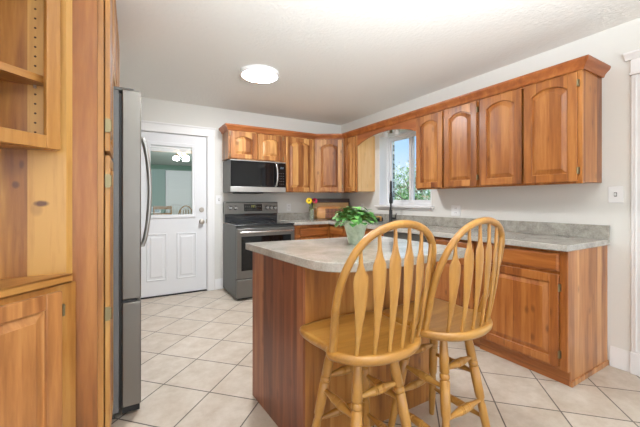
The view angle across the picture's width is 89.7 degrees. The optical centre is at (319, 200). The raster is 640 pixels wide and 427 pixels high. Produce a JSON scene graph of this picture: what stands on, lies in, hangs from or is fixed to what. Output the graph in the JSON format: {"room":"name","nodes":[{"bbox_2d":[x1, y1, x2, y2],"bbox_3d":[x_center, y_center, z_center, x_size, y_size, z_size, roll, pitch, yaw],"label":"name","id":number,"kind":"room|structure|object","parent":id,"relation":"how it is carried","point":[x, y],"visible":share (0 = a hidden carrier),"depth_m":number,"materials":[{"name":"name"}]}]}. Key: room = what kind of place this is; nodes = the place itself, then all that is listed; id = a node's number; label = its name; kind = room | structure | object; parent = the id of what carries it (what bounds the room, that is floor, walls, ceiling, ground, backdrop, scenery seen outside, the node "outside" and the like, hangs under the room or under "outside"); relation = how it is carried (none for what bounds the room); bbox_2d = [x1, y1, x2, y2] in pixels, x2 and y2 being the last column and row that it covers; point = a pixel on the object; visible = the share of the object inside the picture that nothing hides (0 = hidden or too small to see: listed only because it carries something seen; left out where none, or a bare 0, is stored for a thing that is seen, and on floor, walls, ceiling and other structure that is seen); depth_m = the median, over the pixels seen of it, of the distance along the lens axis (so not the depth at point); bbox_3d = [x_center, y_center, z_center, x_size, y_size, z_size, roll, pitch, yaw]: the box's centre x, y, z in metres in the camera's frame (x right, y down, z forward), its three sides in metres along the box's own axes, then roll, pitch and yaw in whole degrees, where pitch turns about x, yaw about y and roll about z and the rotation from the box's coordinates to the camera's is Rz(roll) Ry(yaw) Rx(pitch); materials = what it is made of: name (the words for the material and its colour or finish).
{"room":"kitchen","nodes":[
{"label":"kitchen","id":0,"kind":"room"},
{"bbox_2d":[150,164,191,214],"bbox_3d":[-5.733,-0.032,11.186,4.400,2.461,0.100,0,0,-30],"label":"wall","id":1,"kind":"structure","parent":0,"point":[158,172],"depth_m":11.22,"materials":[{"name":"green paint"}]},
{"bbox_2d":[151,207,160,212],"bbox_3d":[-5.715,0.309,11.116,0.360,0.220,0.032,0,0,-30],"label":"framed picture","id":2,"kind":"object","parent":1,"relation":"attached to","point":[156,210],"visible":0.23,"depth_m":11.13,"materials":[{"name":"white paint"}]},
{"bbox_2d":[166,170,191,213],"bbox_3d":[-4.921,0.056,11.571,1.150,2.275,0.049,0,0,-30],"label":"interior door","id":3,"kind":"structure","parent":1,"relation":"in","point":[178,183],"depth_m":11.47,"materials":[{"name":"white paint"}]},
{"bbox_2d":[141,97,340,289],"bbox_3d":[-1.329,-0.032,4.467,4.217,2.461,0.120,0,0,-30],"label":"wall","id":4,"kind":"structure","parent":0,"point":[156,110],"depth_m":4.39,"materials":[{"name":"white paint"}]},
{"bbox_2d":[141,131,206,298],"bbox_3d":[-1.869,0.173,4.101,0.814,2.051,0.126,0,0,-30],"label":"door","id":5,"kind":"structure","parent":4,"relation":"in","point":[173,255],"depth_m":4.12,"materials":[{"name":"white paint"}]},
{"bbox_2d":[150,145,191,153],"bbox_3d":[-1.902,-0.660,4.118,0.481,0.068,0.016,0,0,-30],"label":"raised blind","id":6,"kind":"object","parent":5,"relation":"attached to","point":[160,147],"depth_m":4.10,"materials":[{"name":"white fabric"}]},
{"bbox_2d":[141,120,215,290],"bbox_3d":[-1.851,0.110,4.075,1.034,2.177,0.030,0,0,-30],"label":"trim","id":7,"kind":"structure","parent":4,"relation":"attached to","point":[145,125],"depth_m":4.29,"materials":[{"name":"white paint"}]},
{"bbox_2d":[215,278,222,289],"bbox_3d":[-1.374,1.128,4.363,0.102,0.142,0.015,0,0,-30],"label":"baseboard","id":8,"kind":"structure","parent":4,"relation":"attached to","point":[218,282],"depth_m":4.36,"materials":[{"name":"white paint"}]},
{"bbox_2d":[216,195,221,203],"bbox_3d":[-1.371,-0.016,4.364,0.085,0.120,0.014,0,0,-30],"label":"light switch","id":9,"kind":"object","parent":4,"relation":"attached to","point":[218,197],"visible":1,"depth_m":4.37,"materials":[{"name":"white plastic"}]},
{"bbox_2d":[222,130,283,161],"bbox_3d":[-0.915,-0.735,4.438,0.767,0.393,0.346,0,0,-30],"label":"upper cabinet","id":10,"kind":"object","parent":4,"relation":"attached to","point":[240,145],"visible":0.92,"depth_m":4.28,"materials":[{"name":"brown wood"}]},
{"bbox_2d":[223,159,285,193],"bbox_3d":[-0.884,-0.316,4.391,0.760,0.430,0.456,0,0,-30],"label":"microwave","id":11,"kind":"object","parent":10,"relation":"attached to","point":[239,176],"visible":1,"depth_m":4.23,"materials":[{"name":"grey metal"}]},
{"bbox_2d":[284,136,314,192],"bbox_3d":[-0.368,-0.527,4.762,0.494,0.808,0.340,0,0,-30],"label":"upper cabinet","id":12,"kind":"object","parent":4,"relation":"attached to","point":[299,153],"visible":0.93,"depth_m":4.62,"materials":[{"name":"brown wood"}]},
{"bbox_2d":[315,139,351,192],"bbox_3d":[0.198,-0.527,4.960,0.681,0.808,0.570,0,0,-30],"label":"upper cabinet","id":13,"kind":"object","parent":4,"relation":"attached to","point":[329,153],"visible":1,"depth_m":4.72,"materials":[{"name":"brown wood"}]},
{"bbox_2d":[219,54,610,138],"bbox_3d":[0.614,-0.949,3.739,4.039,0.072,1.403,0,0,32],"label":"crown molding","id":14,"kind":"structure","parent":13,"relation":"attached to","point":[589,63],"depth_m":2.97,"materials":[{"name":"brown wood"}]},
{"bbox_2d":[111,289,639,426],"bbox_3d":[-2.229,1.249,3.909,6.500,0.100,16.400,0,0,-30],"label":"floor","id":15,"kind":"structure","parent":0,"point":[197,347],"depth_m":2.09,"materials":[{"name":"tile"}]},
{"bbox_2d":[0,0,75,426],"bbox_3d":[-1.341,-0.030,1.032,0.453,2.457,0.815,0,0,15],"label":"hutch","id":16,"kind":"object","parent":15,"relation":"on","point":[38,290],"visible":1,"depth_m":1.27,"materials":[{"name":"brown wood"}]},
{"bbox_2d":[0,61,60,88],"bbox_3d":[-1.357,-0.483,1.036,0.369,0.028,0.738,0,0,15],"label":"shelf","id":17,"kind":"object","parent":16,"relation":"attached to","point":[10,75],"depth_m":1.24,"materials":[{"name":"brown wood"}]},
{"bbox_2d":[72,0,112,426],"bbox_3d":[-1.335,-0.030,1.413,0.719,2.457,0.329,0,0,-30],"label":"pantry cabinet","id":18,"kind":"object","parent":15,"relation":"on","point":[92,20],"visible":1,"depth_m":1.42,"materials":[{"name":"brown wood"}]},
{"bbox_2d":[112,86,151,418],"bbox_3d":[-1.562,0.285,2.007,0.906,1.828,0.908,0,0,-30],"label":"refrigerator","id":19,"kind":"object","parent":15,"relation":"on","point":[127,139],"visible":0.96,"depth_m":1.78,"materials":[{"name":"grey metal"}]},
{"bbox_2d":[153,206,171,214],"bbox_3d":[-3.797,0.659,7.718,0.427,1.083,0.470,0,0,-30],"label":"dining chair","id":20,"kind":"object","parent":15,"relation":"on","point":[154,207],"visible":0.3,"depth_m":7.53,"materials":[{"name":"brown wood"}]},
{"bbox_2d":[178,205,191,213],"bbox_3d":[-3.357,0.653,7.976,0.427,1.096,0.468,0,0,-30],"label":"dining chair","id":21,"kind":"object","parent":15,"relation":"on","point":[185,205],"visible":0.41,"depth_m":7.77,"materials":[{"name":"brown wood"}]},
{"bbox_2d":[223,202,293,299],"bbox_3d":[-0.811,0.606,4.267,0.762,1.186,0.724,0,0,-30],"label":"stove","id":22,"kind":"object","parent":15,"relation":"on","point":[263,226],"visible":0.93,"depth_m":4.07,"materials":[{"name":"grey metal"}]},
{"bbox_2d":[225,221,293,225],"bbox_3d":[-0.808,0.295,4.261,0.762,0.016,0.582,0,0,-30],"label":"cooktop","id":23,"kind":"object","parent":22,"relation":"in","point":[227,223],"depth_m":4.14,"materials":[{"name":"black glass"}]},
{"bbox_2d":[293,224,328,239],"bbox_3d":[-0.263,0.761,4.655,0.564,0.876,0.628,0,0,-30],"label":"base cabinet","id":24,"kind":"object","parent":15,"relation":"on","point":[318,231],"visible":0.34,"depth_m":4.38,"materials":[{"name":"brown wood"}]},
{"bbox_2d":[329,224,343,237],"bbox_3d":[0.328,0.761,4.807,0.609,0.876,0.963,0,0,-30],"label":"base cabinet","id":25,"kind":"object","parent":15,"relation":"on","point":[334,232],"visible":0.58,"depth_m":4.40,"materials":[{"name":"brown wood"}]},
{"bbox_2d":[253,252,429,426],"bbox_3d":[0.121,0.751,1.960,0.903,0.896,0.588,0,0,-30],"label":"base cabinet","id":26,"kind":"object","parent":15,"relation":"on","point":[287,368],"visible":0.4,"depth_m":1.66,"materials":[{"name":"brown wood"}]},
{"bbox_2d":[246,236,465,272],"bbox_3d":[0.185,0.281,1.873,0.990,0.041,0.883,0,0,-30],"label":"countertop","id":27,"kind":"structure","parent":26,"relation":"on","point":[323,254],"depth_m":1.69,"materials":[{"name":"stone"}]},
{"bbox_2d":[332,206,379,244],"bbox_3d":[0.219,0.146,1.963,0.305,0.230,0.316,0,0,-30],"label":"potted plant","id":28,"kind":"object","parent":27,"relation":"on","point":[355,225],"visible":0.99,"depth_m":1.91,"materials":[{"name":"green plant"}]},
{"bbox_2d":[344,227,383,236],"bbox_3d":[0.760,0.761,4.049,0.628,0.876,0.775,0,0,-30],"label":"base cabinet","id":29,"kind":"object","parent":15,"relation":"on","point":[367,231],"visible":0.02,"depth_m":3.81,"materials":[{"name":"brown wood"}]},
{"bbox_2d":[299,220,436,426],"bbox_3d":[0.194,0.636,1.377,0.507,1.131,0.468,0,0,-31],"label":"bar stool","id":30,"kind":"object","parent":15,"relation":"on","point":[360,340],"visible":0.99,"depth_m":1.23,"materials":[{"name":"brown wood"}]},
{"bbox_2d":[384,231,427,242],"bbox_3d":[1.094,0.762,3.438,0.634,0.874,0.610,0,0,-30],"label":"dishwasher","id":31,"kind":"object","parent":15,"relation":"on","point":[414,237],"visible":0.08,"depth_m":3.28,"materials":[{"name":"grey metal"}]},
{"bbox_2d":[382,217,504,426],"bbox_3d":[0.601,0.636,1.587,0.507,1.131,0.468,0,0,-33],"label":"bar stool","id":32,"kind":"object","parent":15,"relation":"on","point":[443,321],"visible":0.91,"depth_m":1.44,"materials":[{"name":"brown wood"}]},
{"bbox_2d":[434,236,479,346],"bbox_3d":[1.395,0.761,2.965,0.628,0.876,0.503,0,0,-30],"label":"base cabinet","id":33,"kind":"object","parent":15,"relation":"on","point":[442,292],"visible":0.09,"depth_m":2.71,"materials":[{"name":"brown wood"}]},
{"bbox_2d":[477,241,608,387],"bbox_3d":[1.682,0.761,2.468,0.635,0.876,0.638,0,0,-30],"label":"base cabinet","id":34,"kind":"object","parent":15,"relation":"on","point":[548,316],"visible":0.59,"depth_m":2.21,"materials":[{"name":"brown wood"}]},
{"bbox_2d":[277,212,609,251],"bbox_3d":[0.726,0.250,3.566,1.178,0.142,3.508,0,0,-30],"label":"countertop","id":35,"kind":"structure","parent":34,"relation":"on","point":[566,237],"depth_m":2.69,"materials":[{"name":"grey stone"}]},
{"bbox_2d":[309,209,313,219],"bbox_3d":[-0.123,0.201,4.835,0.076,0.160,0.076,0,0,-30],"label":"vase","id":36,"kind":"object","parent":35,"relation":"on","point":[311,216],"visible":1,"depth_m":4.80,"materials":[{"name":"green glass"}]},
{"bbox_2d":[306,198,311,207],"bbox_3d":[-0.152,0.108,4.813,0.087,0.317,0.095,0,0,32],"label":"flower","id":37,"kind":"object","parent":36,"relation":"in","point":[308,200],"visible":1,"depth_m":4.79,"materials":[{"name":"yellow plant"}]},
{"bbox_2d":[316,206,343,218],"bbox_3d":[0.164,0.178,4.869,0.430,0.200,0.123,0,0,-10],"label":"bread box","id":38,"kind":"object","parent":35,"relation":"on","point":[322,212],"visible":0.7,"depth_m":4.82,"materials":[{"name":"brown wood"}]},
{"bbox_2d":[312,199,349,218],"bbox_3d":[0.176,0.120,5.054,0.597,0.316,0.074,0,0,-7],"label":"tray","id":39,"kind":"object","parent":35,"relation":"on","point":[320,202],"visible":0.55,"depth_m":5.06,"materials":[{"name":"brown wood"}]},
{"bbox_2d":[368,221,388,224],"bbox_3d":[0.749,0.368,4.041,0.428,0.186,0.728,0,0,-30],"label":"sink","id":40,"kind":"object","parent":35,"relation":"in","point":[377,222],"visible":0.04,"depth_m":4.28,"materials":[{"name":"silver metal"}]},
{"bbox_2d":[376,216,382,221],"bbox_3d":[0.790,0.239,4.314,0.060,0.070,0.100,0,0,-30],"label":"soap caddy","id":41,"kind":"object","parent":40,"relation":"on","point":[378,217],"visible":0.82,"depth_m":4.28,"materials":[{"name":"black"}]},
{"bbox_2d":[389,181,396,221],"bbox_3d":[0.937,0.009,4.135,0.103,0.542,0.203,0,0,9],"label":"faucet","id":42,"kind":"object","parent":35,"relation":"on","point":[391,217],"visible":0.93,"depth_m":4.17,"materials":[{"name":"black"}]},
{"bbox_2d":[116,0,639,165],"bbox_3d":[-2.240,-1.312,3.845,6.417,0.100,16.300,0,0,-30],"label":"ceiling","id":43,"kind":"structure","parent":0,"point":[337,62],"depth_m":2.61,"materials":[{"name":"white paint"}]},
{"bbox_2d":[153,147,191,161],"bbox_3d":[-3.075,-1.080,7.168,1.209,0.365,1.164,0,0,-30],"label":"ceiling fan","id":44,"kind":"object","parent":43,"relation":"hanging from","point":[185,158],"visible":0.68,"depth_m":7.04,"materials":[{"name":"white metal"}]},
{"bbox_2d":[240,65,278,82],"bbox_3d":[-0.593,-1.239,3.163,0.376,0.047,0.376,0,0,-30],"label":"ceiling light","id":45,"kind":"object","parent":43,"relation":"attached to","point":[252,73],"visible":1,"depth_m":3.09,"materials":[{"name":"white plastic"}]},
{"bbox_2d":[242,69,276,82],"bbox_3d":[-0.593,-1.223,3.163,0.340,0.016,0.340,0,0,-30],"label":"diffuser","id":46,"kind":"object","parent":45,"relation":"attached to","point":[252,75],"depth_m":3.12,"materials":[{"name":"white"}]},
{"bbox_2d":[341,18,639,364],"bbox_3d":[2.497,-0.032,1.905,0.200,2.461,8.167,0,0,-30],"label":"wall","id":47,"kind":"structure","parent":0,"point":[586,203],"depth_m":2.47,"materials":[{"name":"white paint"}]},
{"bbox_2d":[344,135,374,192],"bbox_3d":[0.563,-0.527,4.674,0.340,0.808,0.317,0,0,-30],"label":"upper cabinet","id":48,"kind":"object","parent":47,"relation":"attached to","point":[359,161],"visible":0.95,"depth_m":4.55,"materials":[{"name":"brown wood"}]},
{"bbox_2d":[383,129,401,137],"bbox_3d":[0.931,-0.889,4.136,0.230,0.105,0.280,0,0,-30],"label":"light","id":49,"kind":"object","parent":47,"relation":"attached to","point":[396,131],"visible":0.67,"depth_m":4.13,"materials":[{"name":"white plastic"}]},
{"bbox_2d":[374,129,433,210],"bbox_3d":[1.125,-0.404,4.180,0.250,1.035,1.000,0,0,-30],"label":"window","id":50,"kind":"structure","parent":47,"relation":"in","point":[385,144],"depth_m":4.43,"materials":[{"name":"white plastic"}]},
{"bbox_2d":[277,212,609,238],"bbox_3d":[0.726,0.230,3.566,1.178,0.102,3.508,0,0,-30],"label":"backsplash","id":51,"kind":"structure","parent":47,"relation":"attached to","point":[549,228],"depth_m":2.87,"materials":[{"name":"stone"}]},
{"bbox_2d":[416,100,480,189],"bbox_3d":[1.372,-0.527,3.286,0.346,0.808,0.734,0,0,-30],"label":"upper cabinet","id":52,"kind":"object","parent":47,"relation":"attached to","point":[447,140],"visible":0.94,"depth_m":3.15,"materials":[{"name":"brown wood"}]},
{"bbox_2d":[357,118,415,145],"bbox_3d":[0.796,-0.849,4.000,0.020,0.164,1.074,0,0,-30],"label":"window valance","id":53,"kind":"object","parent":52,"relation":"attached to","point":[410,124],"visible":0.75,"depth_m":3.90,"materials":[{"name":"brown wood"}]},
{"bbox_2d":[451,205,460,215],"bbox_3d":[1.464,0.104,3.463,0.008,0.116,0.116,0,0,-30],"label":"outlet","id":54,"kind":"object","parent":47,"relation":"attached to","point":[455,209],"visible":1,"depth_m":3.46,"materials":[{"name":"white plastic"}]},
{"bbox_2d":[479,69,601,186],"bbox_3d":[1.753,-0.527,2.634,0.346,0.808,0.769,0,0,-30],"label":"upper cabinet","id":55,"kind":"object","parent":47,"relation":"attached to","point":[549,131],"visible":0.93,"depth_m":2.42,"materials":[{"name":"brown wood"}]},
{"bbox_2d":[608,186,622,202],"bbox_3d":[2.131,-0.046,2.318,0.014,0.120,0.085,0,0,-30],"label":"light switch","id":56,"kind":"object","parent":47,"relation":"attached to","point":[615,193],"visible":1,"depth_m":2.32,"materials":[{"name":"white plastic"}]},
{"bbox_2d":[610,346,629,371],"bbox_3d":[2.143,1.128,2.296,0.015,0.142,0.110,0,0,-30],"label":"baseboard","id":57,"kind":"structure","parent":47,"relation":"attached to","point":[619,358],"depth_m":2.29,"materials":[{"name":"white paint"}]},
{"bbox_2d":[623,49,639,376],"bbox_3d":[2.437,0.084,1.756,0.055,2.230,1.170,0,0,-30],"label":"trim","id":58,"kind":"structure","parent":47,"relation":"attached to","point":[633,56],"depth_m":2.21,"materials":[{"name":"white paint"}]},
{"label":"outside","id":59,"kind":"structure","parent":0,"visible":0},
{"bbox_3d":[11.627,1.434,23.021,36.680,0.230,52.000,0,0,-30],"label":"ground","id":60,"kind":"structure","parent":59,"visible":0},
{"bbox_2d":[393,142,394,199],"bbox_3d":[1.070,-0.051,5.301,0.240,2.700,0.200,0,0,-30],"label":"brick pier","id":61,"kind":"structure","parent":60,"relation":"on","point":[393,142],"depth_m":5.27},
{"bbox_2d":[395,186,423,199],"bbox_3d":[2.155,0.457,8.206,1.311,1.727,1.332,0,0,-30],"label":"shrub","id":62,"kind":"object","parent":60,"relation":"on","point":[401,194],"visible":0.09,"depth_m":8.11,"materials":[{"name":"green plant"}]},
{"bbox_2d":[395,161,429,199],"bbox_3d":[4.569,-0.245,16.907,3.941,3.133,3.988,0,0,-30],"label":"tree","id":63,"kind":"object","parent":60,"relation":"on","point":[407,168],"visible":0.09,"depth_m":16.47,"materials":[{"name":"green plant"}]},
{"bbox_2d":[395,180,429,199],"bbox_3d":[9.432,-0.281,21.505,6.600,3.200,6.400,0,0,-30],"label":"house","id":64,"kind":"structure","parent":60,"relation":"on","point":[408,180],"depth_m":20.47,"materials":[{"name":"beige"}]},
{"bbox_3d":[-2.031,-0.032,1.689,0.200,2.461,3.967,0,0,-30],"label":"wall","id":65,"kind":"structure","parent":0,"visible":0},
{"bbox_2d":[113,0,118,86],"bbox_3d":[-1.654,-0.960,1.954,0.714,0.597,0.920,0,0,-30],"label":"upper cabinet","id":66,"kind":"object","parent":65,"relation":"attached to","point":[115,22],"visible":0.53,"depth_m":1.93,"materials":[{"name":"brown wood"}]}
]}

